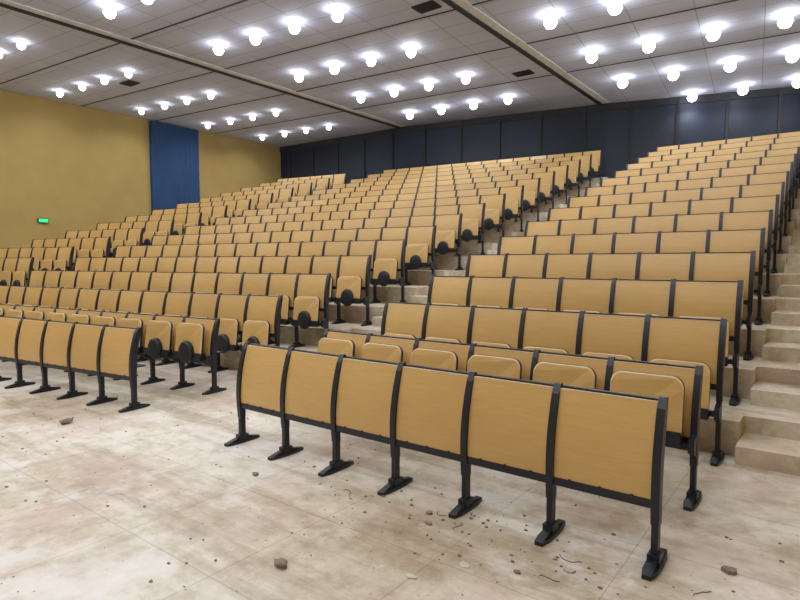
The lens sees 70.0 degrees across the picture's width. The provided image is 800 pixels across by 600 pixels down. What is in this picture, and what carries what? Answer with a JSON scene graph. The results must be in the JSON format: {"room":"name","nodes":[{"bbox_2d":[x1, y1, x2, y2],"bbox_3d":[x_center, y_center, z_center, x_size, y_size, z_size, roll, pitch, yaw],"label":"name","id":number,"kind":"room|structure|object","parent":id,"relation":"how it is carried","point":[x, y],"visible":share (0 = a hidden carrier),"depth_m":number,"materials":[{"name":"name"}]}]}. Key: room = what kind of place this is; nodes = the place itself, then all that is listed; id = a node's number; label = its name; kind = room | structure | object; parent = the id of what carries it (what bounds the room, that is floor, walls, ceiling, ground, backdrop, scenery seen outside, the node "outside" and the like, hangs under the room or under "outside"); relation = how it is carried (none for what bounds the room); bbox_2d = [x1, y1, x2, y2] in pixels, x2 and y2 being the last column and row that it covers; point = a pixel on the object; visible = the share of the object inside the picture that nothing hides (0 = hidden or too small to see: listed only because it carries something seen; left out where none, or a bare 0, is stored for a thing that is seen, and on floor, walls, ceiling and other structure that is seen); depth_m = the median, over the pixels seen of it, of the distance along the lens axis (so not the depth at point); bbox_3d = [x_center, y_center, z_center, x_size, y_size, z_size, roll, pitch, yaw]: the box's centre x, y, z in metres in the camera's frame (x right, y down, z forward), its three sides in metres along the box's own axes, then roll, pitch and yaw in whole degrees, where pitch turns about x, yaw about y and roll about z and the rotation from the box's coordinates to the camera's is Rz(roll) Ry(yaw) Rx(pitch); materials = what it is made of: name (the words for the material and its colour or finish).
{"room":"lecture hall","nodes":[
{"label":"lecture hall","id":0,"kind":"room"},
{"bbox_2d":[0,89,280,247],"bbox_3d":[-12.445,-2.871,16.448,0.200,6.650,23.400,3,5,37],"label":"wall","id":1,"kind":"structure","parent":0,"point":[75,167],"depth_m":18.77,"materials":[{"name":"yellow paint"}]},
{"bbox_2d":[37,218,48,222],"bbox_3d":[-11.194,-2.493,17.913,0.055,0.140,0.300,3,5,37],"label":"exit sign","id":2,"kind":"object","parent":1,"relation":"attached to","point":[40,220],"visible":1,"depth_m":17.89,"materials":[{"name":"green plastic"}]},
{"bbox_2d":[0,0,247,83],"bbox_3d":[-2.775,-5.836,10.991,21.650,0.013,0.035,2,4,32],"label":"trim","id":3,"kind":"structure","parent":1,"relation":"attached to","point":[242,0],"depth_m":12.91,"materials":[{"name":"metal"}]},
{"bbox_2d":[149,120,199,211],"bbox_3d":[-8.401,-3.990,21.445,0.123,5.020,1.950,3,5,37],"label":"curtain","id":4,"kind":"object","parent":1,"relation":"hanging from","point":[174,150],"visible":0.67,"depth_m":21.25,"materials":[{"name":"fabric"}]},
{"bbox_2d":[81,0,492,105],"bbox_3d":[-1.246,-5.969,13.002,21.650,0.013,0.035,2,4,32],"label":"trim","id":5,"kind":"structure","parent":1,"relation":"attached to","point":[487,0],"depth_m":13.57,"materials":[{"name":"metal"}]},
{"bbox_2d":[0,358,799,599],"bbox_3d":[-1.848,0.813,12.658,21.950,0.200,30.200,3,5,37],"label":"floor","id":6,"kind":"structure","parent":0,"point":[50,555],"depth_m":3.43,"materials":[{"name":"beige concrete"}]},
{"bbox_2d":[59,418,72,423],"bbox_3d":[-3.208,1.165,5.494,0.094,0.046,0.137,2,4,24],"label":"chunk","id":7,"kind":"object","parent":6,"relation":"on","point":[67,420],"visible":1,"depth_m":5.46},
{"bbox_2d":[0,315,149,412],"bbox_3d":[-6.211,0.595,7.945,7.920,0.860,0.340,2,4,30],"label":"panels","id":8,"kind":"object","parent":6,"relation":"on","point":[103,351],"visible":1,"depth_m":6.53,"materials":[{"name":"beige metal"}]},
{"bbox_2d":[0,304,226,394],"bbox_3d":[-5.628,0.534,8.707,7.920,0.880,0.379,2,4,30],"label":"seats","id":9,"kind":"object","parent":6,"relation":"on","point":[181,339],"visible":0.5,"depth_m":7.09,"materials":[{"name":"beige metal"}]},
{"bbox_2d":[0,285,284,372],"bbox_3d":[-5.035,0.368,9.478,7.920,1.110,0.379,2,4,30],"label":"seats","id":10,"kind":"object","parent":6,"relation":"on","point":[257,318],"visible":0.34,"depth_m":8.43,"materials":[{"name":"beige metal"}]},
{"bbox_2d":[274,557,287,568],"bbox_3d":[-0.606,1.342,2.914,0.063,0.036,0.088,-3,5,-35],"label":"chunk","id":11,"kind":"object","parent":6,"relation":"on","point":[281,562],"visible":1,"depth_m":2.90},
{"bbox_2d":[1,389,783,595],"bbox_3d":[-1.305,1.271,4.101,8.047,0.019,3.010,3,5,37],"label":"litter","id":12,"kind":"object","parent":6,"relation":"on","point":[728,570],"visible":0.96,"depth_m":2.98,"materials":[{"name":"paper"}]},
{"bbox_2d":[224,342,668,581],"bbox_3d":[-0.030,0.863,3.905,3.431,0.860,0.340,3,5,37],"label":"panels","id":13,"kind":"object","parent":6,"relation":"on","point":[604,443],"visible":1,"depth_m":3.53,"materials":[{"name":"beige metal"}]},
{"bbox_2d":[318,329,702,511],"bbox_3d":[0.550,0.802,4.668,3.431,0.880,0.379,3,5,37],"label":"seats","id":14,"kind":"object","parent":6,"relation":"on","point":[682,384],"visible":0.3,"depth_m":4.10,"materials":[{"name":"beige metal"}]},
{"bbox_2d":[381,301,726,466],"bbox_3d":[1.143,0.636,5.439,3.431,1.110,0.379,3,5,37],"label":"seats","id":15,"kind":"object","parent":6,"relation":"on","point":[649,338],"visible":0.37,"depth_m":5.07,"materials":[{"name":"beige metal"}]},
{"bbox_2d":[0,0,799,146],"bbox_3d":[-1.848,-6.022,12.204,21.950,0.200,30.200,3,5,37],"label":"ceiling","id":16,"kind":"structure","parent":0,"point":[761,63],"depth_m":14.13,"materials":[{"name":"grey metal"}]},
{"bbox_2d":[17,40,25,49],"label":"recessed light","id":17,"kind":"object","parent":16,"relation":"in","point":[20,44],"depth_m":13.17,"materials":[{"name":"white"}]},
{"bbox_2d":[56,90,62,96],"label":"recessed light","id":18,"kind":"object","parent":16,"relation":"in","point":[59,93],"depth_m":16.98,"materials":[{"name":"white glass"}]},
{"bbox_2d":[79,83,85,90],"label":"recessed light","id":19,"kind":"object","parent":16,"relation":"in","point":[81,86],"depth_m":16.34,"materials":[{"name":"white glass"}]},
{"bbox_2d":[101,77,107,84],"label":"recessed light","id":20,"kind":"object","parent":16,"relation":"in","point":[104,80],"depth_m":15.76,"materials":[{"name":"white"}]},
{"bbox_2d":[103,4,115,18],"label":"recessed light","id":21,"kind":"object","parent":16,"relation":"in","point":[108,11],"depth_m":11.31,"materials":[{"name":"white"}]},
{"bbox_2d":[125,70,131,77],"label":"recessed light","id":22,"kind":"object","parent":16,"relation":"in","point":[128,73],"depth_m":15.18,"materials":[{"name":"white"}]},
{"bbox_2d":[119,80,139,86],"bbox_3d":[-7.704,-6.172,16.271,0.500,0.040,0.340,3,5,37],"label":"ceiling vent","id":23,"kind":"object","parent":16,"relation":"in","point":[130,83],"depth_m":16.23,"materials":[{"name":"black metal"}]},
{"bbox_2d":[142,0,153,4],"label":"recessed light","id":24,"kind":"object","parent":16,"relation":"in","point":[147,2],"depth_m":10.72,"materials":[{"name":"white"}]},
{"bbox_2d":[184,98,189,104],"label":"recessed light","id":25,"kind":"object","parent":16,"relation":"in","point":[186,101],"depth_m":17.77,"materials":[{"name":"white glass"}]},
{"bbox_2d":[208,92,213,98],"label":"recessed light","id":26,"kind":"object","parent":16,"relation":"in","point":[210,95],"depth_m":17.19,"materials":[{"name":"white glass"}]},
{"bbox_2d":[213,43,223,54],"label":"recessed light","id":27,"kind":"object","parent":16,"relation":"in","point":[218,49],"depth_m":13.32,"materials":[{"name":"white"}]},
{"bbox_2d":[250,32,260,44],"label":"recessed light","id":28,"kind":"object","parent":16,"relation":"in","point":[255,39],"depth_m":12.69,"materials":[{"name":"white"}]},
{"bbox_2d":[289,20,299,33],"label":"recessed light","id":29,"kind":"object","parent":16,"relation":"in","point":[294,28],"depth_m":12.08,"materials":[{"name":"white"}]},
{"bbox_2d":[295,72,302,81],"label":"recessed light","id":30,"kind":"object","parent":16,"relation":"in","point":[298,77],"depth_m":15.32,"materials":[{"name":"white"}]},
{"bbox_2d":[330,64,338,74],"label":"recessed light","id":31,"kind":"object","parent":16,"relation":"in","point":[334,69],"depth_m":14.69,"materials":[{"name":"white"}]},
{"bbox_2d":[332,8,342,21],"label":"recessed light","id":32,"kind":"object","parent":16,"relation":"in","point":[337,15],"depth_m":11.47,"materials":[{"name":"white"}]},
{"bbox_2d":[357,94,364,102],"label":"recessed light","id":33,"kind":"object","parent":16,"relation":"in","point":[360,98],"depth_m":17.34,"materials":[{"name":"white glass"}]},
{"bbox_2d":[366,55,375,65],"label":"recessed light","id":34,"kind":"object","parent":16,"relation":"in","point":[371,61],"depth_m":14.09,"materials":[{"name":"white"}]},
{"bbox_2d":[390,87,397,96],"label":"recessed light","id":35,"kind":"object","parent":16,"relation":"in","point":[394,92],"depth_m":16.70,"materials":[{"name":"white glass"}]},
{"bbox_2d":[406,111,412,118],"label":"recessed light","id":36,"kind":"object","parent":16,"relation":"in","point":[409,115],"depth_m":19.34,"materials":[{"name":"white"}]},
{"bbox_2d":[406,46,415,57],"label":"recessed light","id":37,"kind":"object","parent":16,"relation":"in","point":[411,51],"depth_m":13.48,"materials":[{"name":"white"}]},
{"bbox_2d":[411,0,441,13],"bbox_3d":[0.528,-5.849,11.415,0.500,0.040,0.340,3,5,37],"label":"ceiling vent","id":38,"kind":"object","parent":16,"relation":"in","point":[430,5],"depth_m":11.38,"materials":[{"name":"black metal"}]},
{"bbox_2d":[425,81,432,90],"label":"recessed light","id":39,"kind":"object","parent":16,"relation":"in","point":[428,86],"depth_m":16.10,"materials":[{"name":"white glass"}]},
{"bbox_2d":[438,106,444,114],"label":"recessed light","id":40,"kind":"object","parent":16,"relation":"in","point":[441,110],"depth_m":18.71,"materials":[{"name":"white"}]},
{"bbox_2d":[156,0,737,120],"bbox_3d":[0.284,-6.103,15.012,21.650,0.013,0.035,2,4,32],"label":"trim","id":41,"kind":"structure","parent":16,"relation":"attached to","point":[732,0],"depth_m":13.89,"materials":[{"name":"metal"}]},
{"bbox_2d":[461,74,469,83],"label":"recessed light","id":42,"kind":"object","parent":16,"relation":"in","point":[465,79],"depth_m":15.49,"materials":[{"name":"white"}]},
{"bbox_2d":[470,101,476,109],"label":"recessed light","id":43,"kind":"object","parent":16,"relation":"in","point":[473,105],"depth_m":18.11,"materials":[{"name":"white"}]},
{"bbox_2d":[214,31,799,133],"bbox_3d":[1.813,-6.236,17.023,21.650,0.013,0.035,2,4,32],"label":"trim","id":44,"kind":"structure","parent":16,"relation":"attached to","point":[799,31],"depth_m":15.69,"materials":[{"name":"metal"}]},
{"bbox_2d":[504,95,511,103],"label":"recessed light","id":45,"kind":"object","parent":16,"relation":"in","point":[508,99],"depth_m":17.51,"materials":[{"name":"white glass"}]},
{"bbox_2d":[512,69,534,76],"bbox_3d":[3.331,-6.116,15.430,0.500,0.040,0.340,3,5,37],"label":"ceiling vent","id":46,"kind":"object","parent":16,"relation":"in","point":[526,72],"depth_m":15.38,"materials":[{"name":"black metal"}]},
{"bbox_2d":[441,0,608,104],"bbox_3d":[-0.935,-5.651,8.502,0.320,0.051,24.780,3,5,37],"label":"trim","id":47,"kind":"structure","parent":16,"relation":"attached to","point":[465,8],"depth_m":13.39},
{"bbox_2d":[544,13,556,28],"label":"recessed light","id":48,"kind":"object","parent":16,"relation":"in","point":[550,21],"depth_m":11.71,"materials":[{"name":"white"}]},
{"bbox_2d":[586,50,597,62],"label":"recessed light","id":49,"kind":"object","parent":16,"relation":"in","point":[591,57],"depth_m":13.72,"materials":[{"name":"white"}]},
{"bbox_2d":[608,0,622,14],"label":"recessed light","id":50,"kind":"object","parent":16,"relation":"in","point":[615,7],"depth_m":11.04,"materials":[{"name":"white"}]},
{"bbox_2d":[617,77,627,87],"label":"recessed light","id":51,"kind":"object","parent":16,"relation":"in","point":[622,83],"depth_m":15.73,"materials":[{"name":"white glass"}]},
{"bbox_2d":[642,39,654,52],"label":"recessed light","id":52,"kind":"object","parent":16,"relation":"in","point":[649,45],"depth_m":13.06,"materials":[{"name":"white"}]},
{"bbox_2d":[668,69,678,80],"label":"recessed light","id":53,"kind":"object","parent":16,"relation":"in","point":[673,74],"depth_m":15.06,"materials":[{"name":"white"}]},
{"bbox_2d":[687,91,696,101],"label":"recessed light","id":54,"kind":"object","parent":16,"relation":"in","point":[691,97],"depth_m":17.08,"materials":[{"name":"white glass"}]},
{"bbox_2d":[706,26,719,40],"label":"recessed light","id":55,"kind":"object","parent":16,"relation":"in","point":[713,34],"depth_m":12.37,"materials":[{"name":"white"}]},
{"bbox_2d":[724,59,735,71],"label":"recessed light","id":56,"kind":"object","parent":16,"relation":"in","point":[730,65],"depth_m":14.39,"materials":[{"name":"white"}]},
{"bbox_2d":[737,84,747,94],"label":"recessed light","id":57,"kind":"object","parent":16,"relation":"in","point":[743,89],"depth_m":16.40,"materials":[{"name":"white glass"}]},
{"bbox_2d":[778,13,793,28],"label":"recessed light","id":58,"kind":"object","parent":16,"relation":"in","point":[785,20],"depth_m":11.69,"materials":[{"name":"white"}]},
{"bbox_2d":[786,49,798,62],"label":"recessed light","id":59,"kind":"object","parent":16,"relation":"in","point":[793,55],"depth_m":13.70,"materials":[{"name":"white"}]},
{"bbox_2d":[792,76,799,87],"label":"recessed light","id":60,"kind":"object","parent":16,"relation":"in","point":[796,82],"depth_m":15.73,"materials":[{"name":"white glass"}]},
{"bbox_2d":[11,177,799,475],"bbox_3d":[0.739,-1.593,15.912,21.550,4.170,20.645,3,5,37],"label":"stairs","id":61,"kind":"structure","parent":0,"point":[762,431],"depth_m":6.17,"materials":[{"name":"concrete"}]},
{"bbox_2d":[0,257,33,285],"bbox_3d":[-10.305,-0.514,14.368,3.431,1.110,0.379,2,4,27],"label":"seats","id":62,"kind":"object","parent":61,"relation":"on","point":[18,269],"visible":0.6,"depth_m":13.80,"materials":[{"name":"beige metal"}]},
{"bbox_2d":[0,246,74,270],"bbox_3d":[-9.749,-0.840,15.081,3.431,1.110,0.379,2,4,27],"label":"seats","id":63,"kind":"object","parent":61,"relation":"on","point":[45,258],"visible":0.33,"depth_m":14.71,"materials":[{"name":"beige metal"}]},
{"bbox_2d":[31,237,112,270],"bbox_3d":[-9.193,-1.166,15.793,3.431,1.110,0.379,2,4,27],"label":"seats","id":64,"kind":"object","parent":61,"relation":"on","point":[96,246],"visible":0.38,"depth_m":15.47,"materials":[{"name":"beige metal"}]},
{"bbox_2d":[65,228,143,256],"bbox_3d":[-8.636,-1.492,16.506,3.431,1.110,0.379,2,4,27],"label":"seats","id":65,"kind":"object","parent":61,"relation":"on","point":[134,236],"visible":0.3,"depth_m":16.14,"materials":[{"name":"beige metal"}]},
{"bbox_2d":[96,219,175,256],"bbox_3d":[-8.080,-1.818,17.219,3.431,1.110,0.379,2,4,27],"label":"seats","id":66,"kind":"object","parent":61,"relation":"on","point":[161,227],"visible":0.29,"depth_m":16.82,"materials":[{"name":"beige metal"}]},
{"bbox_2d":[124,212,201,234],"bbox_3d":[-7.524,-2.144,17.932,3.431,1.110,0.379,2,4,27],"label":"seats","id":67,"kind":"object","parent":61,"relation":"on","point":[182,220],"visible":0.26,"depth_m":17.52,"materials":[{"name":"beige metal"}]},
{"bbox_2d":[27,270,331,347],"bbox_3d":[-4.479,0.042,10.191,7.920,1.110,0.379,2,4,30],"label":"seats","id":68,"kind":"object","parent":61,"relation":"on","point":[307,295],"visible":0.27,"depth_m":9.22,"materials":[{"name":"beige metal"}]},
{"bbox_2d":[151,205,227,225],"bbox_3d":[-6.968,-2.470,18.645,3.431,1.110,0.379,2,4,27],"label":"seats","id":69,"kind":"object","parent":61,"relation":"on","point":[209,214],"visible":0.24,"depth_m":18.23,"materials":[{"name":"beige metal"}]},
{"bbox_2d":[175,199,250,223],"bbox_3d":[-6.412,-2.796,19.357,3.431,1.110,0.379,2,4,27],"label":"seats","id":70,"kind":"object","parent":61,"relation":"on","point":[235,207],"visible":0.16,"depth_m":18.93,"materials":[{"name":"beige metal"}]},
{"bbox_2d":[73,255,371,325],"bbox_3d":[-3.923,-0.284,10.903,7.920,1.110,0.379,2,4,30],"label":"seats","id":71,"kind":"object","parent":61,"relation":"on","point":[350,275],"visible":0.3,"depth_m":9.93,"materials":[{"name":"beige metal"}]},
{"bbox_2d":[198,193,272,216],"bbox_3d":[-5.855,-3.122,20.070,3.431,1.110,0.379,2,4,27],"label":"seats","id":72,"kind":"object","parent":61,"relation":"on","point":[258,201],"visible":0.23,"depth_m":19.64,"materials":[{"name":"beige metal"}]},
{"bbox_2d":[220,187,293,202],"bbox_3d":[-5.299,-3.448,20.783,3.431,1.110,0.379,2,4,27],"label":"seats","id":73,"kind":"object","parent":61,"relation":"on","point":[279,195],"visible":0.2,"depth_m":20.34,"materials":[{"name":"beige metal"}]},
{"bbox_2d":[114,239,406,303],"bbox_3d":[-3.367,-0.610,11.616,7.920,1.110,0.379,2,4,30],"label":"seats","id":74,"kind":"object","parent":61,"relation":"on","point":[388,256],"visible":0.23,"depth_m":10.64,"materials":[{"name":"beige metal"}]},
{"bbox_2d":[240,182,312,195],"bbox_3d":[-4.743,-3.774,21.496,3.431,1.110,0.379,2,4,27],"label":"seats","id":75,"kind":"object","parent":61,"relation":"on","point":[302,189],"visible":0.18,"depth_m":21.03,"materials":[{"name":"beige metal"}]},
{"bbox_2d":[150,225,436,285],"bbox_3d":[-2.811,-0.936,12.329,7.920,1.110,0.379,2,4,30],"label":"seats","id":76,"kind":"object","parent":61,"relation":"on","point":[420,243],"visible":0.23,"depth_m":11.39,"materials":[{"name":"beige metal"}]},
{"bbox_2d":[259,178,329,189],"bbox_3d":[-4.187,-4.100,22.208,3.431,1.110,0.379,2,4,27],"label":"seats","id":77,"kind":"object","parent":61,"relation":"on","point":[324,183],"visible":0.27,"depth_m":21.77,"materials":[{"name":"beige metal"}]},
{"bbox_2d":[277,173,346,188],"bbox_3d":[-3.630,-4.426,22.921,3.431,1.110,0.379,2,4,27],"label":"seats","id":78,"kind":"object","parent":61,"relation":"on","point":[335,179],"visible":0.15,"depth_m":22.46,"materials":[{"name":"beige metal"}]},
{"bbox_2d":[184,213,463,269],"bbox_3d":[-2.254,-1.262,13.042,7.920,1.110,0.379,2,4,30],"label":"seats","id":79,"kind":"object","parent":61,"relation":"on","point":[448,228],"visible":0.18,"depth_m":12.10,"materials":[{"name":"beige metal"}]},
{"bbox_2d":[214,203,485,255],"bbox_3d":[-1.698,-1.588,13.755,7.920,1.110,0.379,2,4,30],"label":"seats","id":80,"kind":"object","parent":61,"relation":"on","point":[473,218],"visible":0.18,"depth_m":12.85,"materials":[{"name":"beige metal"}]},
{"bbox_2d":[241,193,505,243],"bbox_3d":[-1.142,-1.914,14.467,7.920,1.110,0.379,2,4,30],"label":"seats","id":81,"kind":"object","parent":61,"relation":"on","point":[495,204],"visible":0.18,"depth_m":13.57,"materials":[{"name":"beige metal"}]},
{"bbox_2d":[266,185,523,231],"bbox_3d":[-0.586,-2.240,15.180,7.920,1.110,0.379,2,4,30],"label":"seats","id":82,"kind":"object","parent":61,"relation":"on","point":[514,195],"visible":0.17,"depth_m":14.31,"materials":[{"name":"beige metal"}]},
{"bbox_2d":[290,178,540,221],"bbox_3d":[-0.029,-2.566,15.893,7.920,1.110,0.379,2,4,30],"label":"seats","id":83,"kind":"object","parent":61,"relation":"on","point":[531,186],"visible":0.13,"depth_m":15.02,"materials":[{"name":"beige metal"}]},
{"bbox_2d":[311,171,554,212],"bbox_3d":[0.527,-2.892,16.606,7.920,1.110,0.379,2,4,30],"label":"seats","id":84,"kind":"object","parent":61,"relation":"on","point":[547,183],"visible":0.13,"depth_m":15.77,"materials":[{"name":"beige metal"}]},
{"bbox_2d":[331,165,568,204],"bbox_3d":[1.083,-3.218,17.318,7.920,1.110,0.379,2,4,30],"label":"seats","id":85,"kind":"object","parent":61,"relation":"on","point":[561,172],"visible":0.12,"depth_m":16.48,"materials":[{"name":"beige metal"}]},
{"bbox_2d":[349,159,580,196],"bbox_3d":[1.639,-3.544,18.031,7.920,1.110,0.379,2,4,30],"label":"seats","id":86,"kind":"object","parent":61,"relation":"on","point":[574,165],"visible":0.12,"depth_m":17.19,"materials":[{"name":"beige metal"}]},
{"bbox_2d":[367,154,591,189],"bbox_3d":[2.196,-3.870,18.744,7.920,1.110,0.379,2,4,30],"label":"seats","id":87,"kind":"object","parent":61,"relation":"on","point":[586,160],"visible":0.09,"depth_m":17.93,"materials":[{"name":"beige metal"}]},
{"bbox_2d":[383,150,601,183],"bbox_3d":[2.752,-4.196,19.457,7.920,1.110,0.379,2,4,30],"label":"seats","id":88,"kind":"object","parent":61,"relation":"on","point":[596,155],"visible":0.09,"depth_m":18.65,"materials":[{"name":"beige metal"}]},
{"bbox_2d":[427,275,743,405],"bbox_3d":[1.699,0.310,6.152,3.431,1.110,0.379,3,5,37],"label":"seats","id":89,"kind":"object","parent":61,"relation":"on","point":[673,297],"visible":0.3,"depth_m":5.82,"materials":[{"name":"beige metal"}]},
{"bbox_2d":[465,251,755,360],"bbox_3d":[2.255,-0.016,6.865,3.431,1.110,0.379,3,5,37],"label":"seats","id":90,"kind":"object","parent":61,"relation":"on","point":[703,266],"visible":0.26,"depth_m":6.56,"materials":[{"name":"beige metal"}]},
{"bbox_2d":[497,228,765,324],"bbox_3d":[2.812,-0.342,7.578,3.431,1.110,0.379,3,5,37],"label":"seats","id":91,"kind":"object","parent":61,"relation":"on","point":[748,240],"visible":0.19,"depth_m":7.30,"materials":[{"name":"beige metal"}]},
{"bbox_2d":[524,209,772,296],"bbox_3d":[3.368,-0.668,8.290,3.431,1.110,0.379,3,5,37],"label":"seats","id":92,"kind":"object","parent":61,"relation":"on","point":[751,219],"visible":0.22,"depth_m":8.03,"materials":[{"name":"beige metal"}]},
{"bbox_2d":[547,194,779,273],"bbox_3d":[3.924,-0.994,9.003,3.431,1.110,0.379,3,5,37],"label":"seats","id":93,"kind":"object","parent":61,"relation":"on","point":[758,203],"visible":0.15,"depth_m":8.74,"materials":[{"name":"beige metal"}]},
{"bbox_2d":[567,182,784,253],"bbox_3d":[4.480,-1.320,9.716,3.431,1.110,0.379,3,5,37],"label":"seats","id":94,"kind":"object","parent":61,"relation":"on","point":[770,189],"visible":0.14,"depth_m":9.47,"materials":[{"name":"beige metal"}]},
{"bbox_2d":[584,171,789,236],"bbox_3d":[5.037,-1.646,10.429,3.431,1.110,0.379,3,5,37],"label":"seats","id":95,"kind":"object","parent":61,"relation":"on","point":[779,177],"visible":0.15,"depth_m":10.19,"materials":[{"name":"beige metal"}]},
{"bbox_2d":[600,162,793,221],"bbox_3d":[5.593,-1.972,11.142,3.431,1.110,0.379,3,5,37],"label":"seats","id":96,"kind":"object","parent":61,"relation":"on","point":[781,167],"visible":0.09,"depth_m":10.92,"materials":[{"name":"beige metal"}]},
{"bbox_2d":[613,154,796,208],"bbox_3d":[6.149,-2.298,11.854,3.431,1.110,0.379,3,5,37],"label":"seats","id":97,"kind":"object","parent":61,"relation":"on","point":[784,158],"visible":0.16,"depth_m":11.64,"materials":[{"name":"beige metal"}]},
{"bbox_2d":[626,146,799,197],"bbox_3d":[6.705,-2.624,12.567,3.431,1.110,0.379,3,5,37],"label":"seats","id":98,"kind":"object","parent":61,"relation":"on","point":[787,151],"visible":0.1,"depth_m":12.36,"materials":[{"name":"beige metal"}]},
{"bbox_2d":[637,141,799,188],"bbox_3d":[7.261,-2.950,13.280,3.431,1.110,0.379,3,5,37],"label":"seats","id":99,"kind":"object","parent":61,"relation":"on","point":[771,146],"visible":0.09,"depth_m":13.15,"materials":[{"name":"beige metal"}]},
{"bbox_2d":[647,136,799,156],"bbox_3d":[7.818,-3.276,13.993,3.431,1.110,0.379,3,5,37],"label":"seats","id":100,"kind":"object","parent":61,"relation":"on","point":[794,138],"visible":0.09,"depth_m":13.92,"materials":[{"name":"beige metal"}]},
{"bbox_2d":[656,131,799,150],"bbox_3d":[8.374,-3.602,14.705,3.431,1.110,0.379,3,5,37],"label":"seats","id":101,"kind":"object","parent":61,"relation":"on","point":[796,133],"visible":0.08,"depth_m":14.67,"materials":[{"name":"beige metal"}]},
{"bbox_2d":[280,87,799,183],"bbox_3d":[4.327,-3.133,20.382,22.187,6.650,1.304,2,4,26],"label":"wall","id":102,"kind":"structure","parent":0,"point":[624,132],"depth_m":18.98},
{"bbox_2d":[0,0,404,127],"bbox_3d":[-7.010,-5.899,12.234,0.320,0.051,23.393,3,5,37],"label":"trim","id":103,"kind":"structure","parent":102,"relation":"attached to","point":[8,4],"depth_m":14.00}
]}

